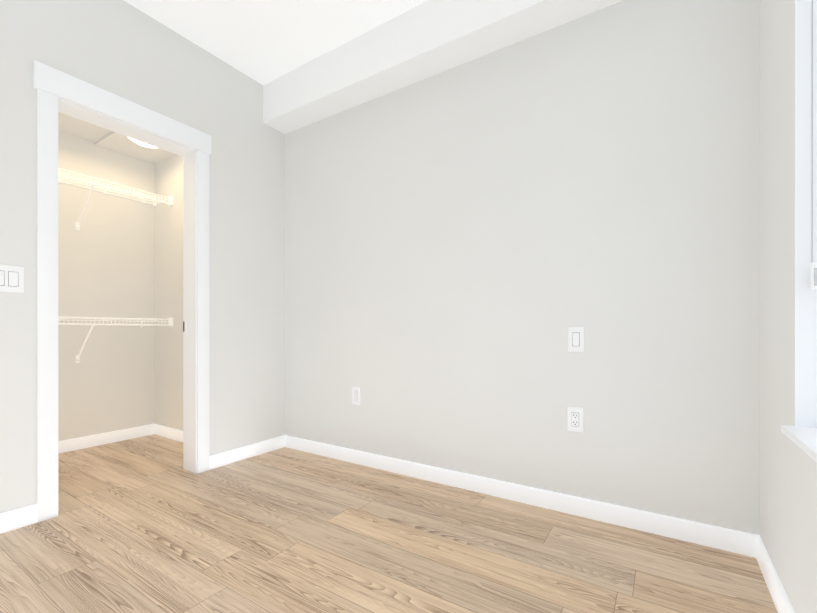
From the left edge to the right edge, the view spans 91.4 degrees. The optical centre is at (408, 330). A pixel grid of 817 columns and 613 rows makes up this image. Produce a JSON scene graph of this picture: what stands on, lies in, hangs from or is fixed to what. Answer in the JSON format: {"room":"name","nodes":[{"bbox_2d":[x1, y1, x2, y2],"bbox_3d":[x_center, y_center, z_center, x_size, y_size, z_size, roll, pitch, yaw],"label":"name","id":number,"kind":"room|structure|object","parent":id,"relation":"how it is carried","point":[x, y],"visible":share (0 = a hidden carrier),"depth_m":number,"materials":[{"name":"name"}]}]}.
{"room":"empty bedroom","nodes":[
{"label":"empty bedroom","id":0,"kind":"room"},
{"bbox_2d":[58,131,154,440],"bbox_3d":[-2.863,-0.480,2.669,0.140,2.880,3.148,0,0,33],"label":"wall","id":1,"kind":"structure","parent":0,"point":[106,268],"depth_m":3.20,"materials":[{"name":"white paint"}]},
{"bbox_2d":[58,424,153,453],"bbox_3d":[-2.902,0.866,2.467,0.013,0.088,2.485,0,0,33],"label":"baseboard","id":2,"kind":"structure","parent":1,"relation":"attached to","point":[68,445],"depth_m":3.19,"materials":[{"name":"white wood"}]},
{"bbox_2d":[58,316,172,362],"bbox_3d":[-2.775,0.070,2.388,0.312,0.354,2.481,0,0,33],"label":"wire shelf","id":3,"kind":"object","parent":1,"relation":"attached to","point":[170,321],"visible":0.75,"depth_m":3.01,"materials":[{"name":"white metal"}]},
{"bbox_2d":[58,168,172,229],"bbox_3d":[-2.775,-0.945,2.387,0.312,0.354,2.481,0,0,33],"label":"wire shelf","id":4,"kind":"object","parent":1,"relation":"attached to","point":[94,184],"visible":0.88,"depth_m":3.04,"materials":[{"name":"white metal"}]},
{"bbox_2d":[58,112,176,164],"bbox_3d":[-2.474,-1.715,2.191,1.231,0.510,2.685,0,0,33],"label":"ceiling","id":5,"kind":"structure","parent":0,"point":[118,143],"depth_m":3.08,"materials":[{"name":"white paint"}]},
{"bbox_2d":[128,137,156,147],"bbox_3d":[-1.926,-1.412,2.941,0.320,0.097,0.320,0,0,33],"label":"light","id":6,"kind":"object","parent":5,"relation":"attached to","point":[142,144],"visible":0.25,"depth_m":2.93,"materials":[{"name":"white glass"}]},
{"bbox_2d":[0,0,284,512],"bbox_3d":[-2.152,-0.480,1.427,0.140,2.880,4.248,0,0,33],"label":"wall","id":7,"kind":"structure","parent":0,"point":[246,282],"depth_m":2.44,"materials":[{"name":"white paint"}]},
{"bbox_2d":[0,265,23,292],"bbox_3d":[-1.819,-0.235,1.805,0.010,0.122,0.120,0,0,33],"label":"light switch","id":8,"kind":"object","parent":7,"relation":"attached to","point":[11,278],"visible":1,"depth_m":1.82,"materials":[{"name":"white plastic"}]},
{"bbox_2d":[0,503,36,533],"bbox_3d":[-2.486,0.867,0.767,0.013,0.088,2.676,0,0,33],"label":"baseboard","id":9,"kind":"structure","parent":7,"relation":"attached to","point":[18,518],"depth_m":1.83,"materials":[{"name":"white wood"}]},
{"bbox_2d":[33,60,211,522],"bbox_3d":[-1.598,-0.180,2.288,0.188,2.180,0.869,0,0,33],"label":"door frame","id":10,"kind":"structure","parent":7,"relation":"attached to","point":[51,85],"depth_m":2.14,"materials":[{"name":"white wood"}]},
{"bbox_2d":[183,320,186,332],"bbox_3d":[-1.459,-0.025,2.604,0.038,0.080,0.004,0,0,33],"label":"strike plate","id":11,"kind":"object","parent":10,"relation":"attached to","point":[185,326],"visible":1,"depth_m":2.60,"materials":[{"name":"grey metal"}]},
{"bbox_2d":[209,435,284,469],"bbox_3d":[-1.135,0.866,2.866,0.013,0.088,0.627,0,0,33],"label":"baseboard","id":12,"kind":"structure","parent":7,"relation":"attached to","point":[236,455],"depth_m":2.82,"materials":[{"name":"white wood"}]},
{"bbox_2d":[155,155,182,430],"bbox_3d":[-1.652,-0.480,3.385,1.141,2.880,0.413,0,0,33],"label":"wall","id":13,"kind":"structure","parent":0,"point":[168,304],"depth_m":3.38,"materials":[{"name":"white paint"}]},
{"bbox_2d":[154,424,182,441],"bbox_3d":[-1.763,0.866,3.204,1.130,0.088,0.013,0,0,33],"label":"baseboard","id":14,"kind":"structure","parent":13,"relation":"attached to","point":[169,432],"depth_m":3.36,"materials":[{"name":"white wood"}]},
{"bbox_2d":[124,0,427,84],"bbox_3d":[-0.942,-1.894,0.646,3.020,0.150,4.548,0,0,33],"label":"ceiling","id":15,"kind":"structure","parent":0,"point":[263,42],"depth_m":2.38,"materials":[{"name":"white paint"}]},
{"bbox_2d":[263,0,622,133],"bbox_3d":[0.165,-1.685,2.282,2.830,0.290,0.200,0,0,33],"label":"beam","id":16,"kind":"structure","parent":15,"relation":"attached to","point":[426,39],"depth_m":2.32,"materials":[{"name":"paint"}]},
{"bbox_2d":[0,434,777,612],"bbox_3d":[-1.442,0.971,0.970,4.690,0.120,4.748,0,0,33],"label":"floor","id":17,"kind":"structure","parent":0,"point":[147,524],"depth_m":1.64,"materials":[{"name":"brown wood"}]},
{"bbox_2d":[285,0,759,534],"bbox_3d":[0.304,-0.505,2.407,3.210,2.930,0.160,0,0,33],"label":"wall","id":18,"kind":"structure","parent":0,"point":[469,244],"depth_m":2.03,"materials":[{"name":"white paint"}]},
{"bbox_2d":[352,386,360,404],"bbox_3d":[-0.359,0.448,2.734,0.074,0.122,0.009,0,0,33],"label":"outlet","id":19,"kind":"object","parent":18,"relation":"attached to","point":[356,395],"visible":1,"depth_m":2.73,"materials":[{"name":"white plastic"}]},
{"bbox_2d":[285,435,757,557],"bbox_3d":[0.216,0.866,2.362,2.830,0.088,0.013,0,0,33],"label":"baseboard","id":20,"kind":"structure","parent":18,"relation":"attached to","point":[731,540],"depth_m":2.01,"materials":[{"name":"white wood"}]},
{"bbox_2d":[567,406,582,432],"bbox_3d":[0.825,0.440,1.972,0.074,0.122,0.009,0,0,33],"label":"outlet","id":21,"kind":"object","parent":18,"relation":"attached to","point":[574,419],"visible":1,"depth_m":1.97,"materials":[{"name":"white plastic"}]},
{"bbox_2d":[568,327,583,351],"bbox_3d":[0.827,0.044,1.969,0.074,0.122,0.010,0,0,33],"label":"light switch","id":22,"kind":"object","parent":18,"relation":"attached to","point":[575,339],"visible":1,"depth_m":1.97,"materials":[{"name":"white plastic"}]},
{"bbox_2d":[760,0,816,612],"bbox_3d":[0.387,-0.274,-0.208,0.240,2.470,4.248,0,0,33],"label":"wall","id":23,"kind":"structure","parent":0,"point":[777,209],"depth_m":1.31,"materials":[{"name":"white paint"}]},
{"bbox_2d":[756,535,794,612],"bbox_3d":[0.281,0.867,-0.139,0.013,0.088,4.148,0,0,33],"label":"baseboard","id":24,"kind":"structure","parent":23,"relation":"attached to","point":[780,599],"depth_m":1.36,"materials":[{"name":"white wood"}]},
{"bbox_2d":[781,425,816,462],"bbox_3d":[0.583,0.291,0.222,0.165,0.022,2.183,0,0,33],"label":"window sill","id":25,"kind":"structure","parent":23,"relation":"on","point":[804,439],"depth_m":1.05,"materials":[{"name":"white wood"}]},
{"bbox_3d":[0.387,-1.714,-0.209,0.240,0.410,4.248,0,0,33],"label":"wall","id":26,"kind":"structure","parent":0,"visible":0},
{"bbox_2d":[795,0,816,427],"bbox_3d":[0.594,-0.604,0.214,0.130,1.810,2.183,0,0,33],"label":"window","id":27,"kind":"structure","parent":26,"relation":"in","point":[805,355],"depth_m":1.15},
{"bbox_2d":[810,0,816,289],"bbox_3d":[0.591,-0.804,0.216,0.076,1.380,2.175,0,0,33],"label":"roller blind","id":28,"kind":"object","parent":27,"relation":"attached to","point":[813,276],"visible":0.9,"depth_m":1.12,"materials":[{"name":"white fabric"}]}
]}

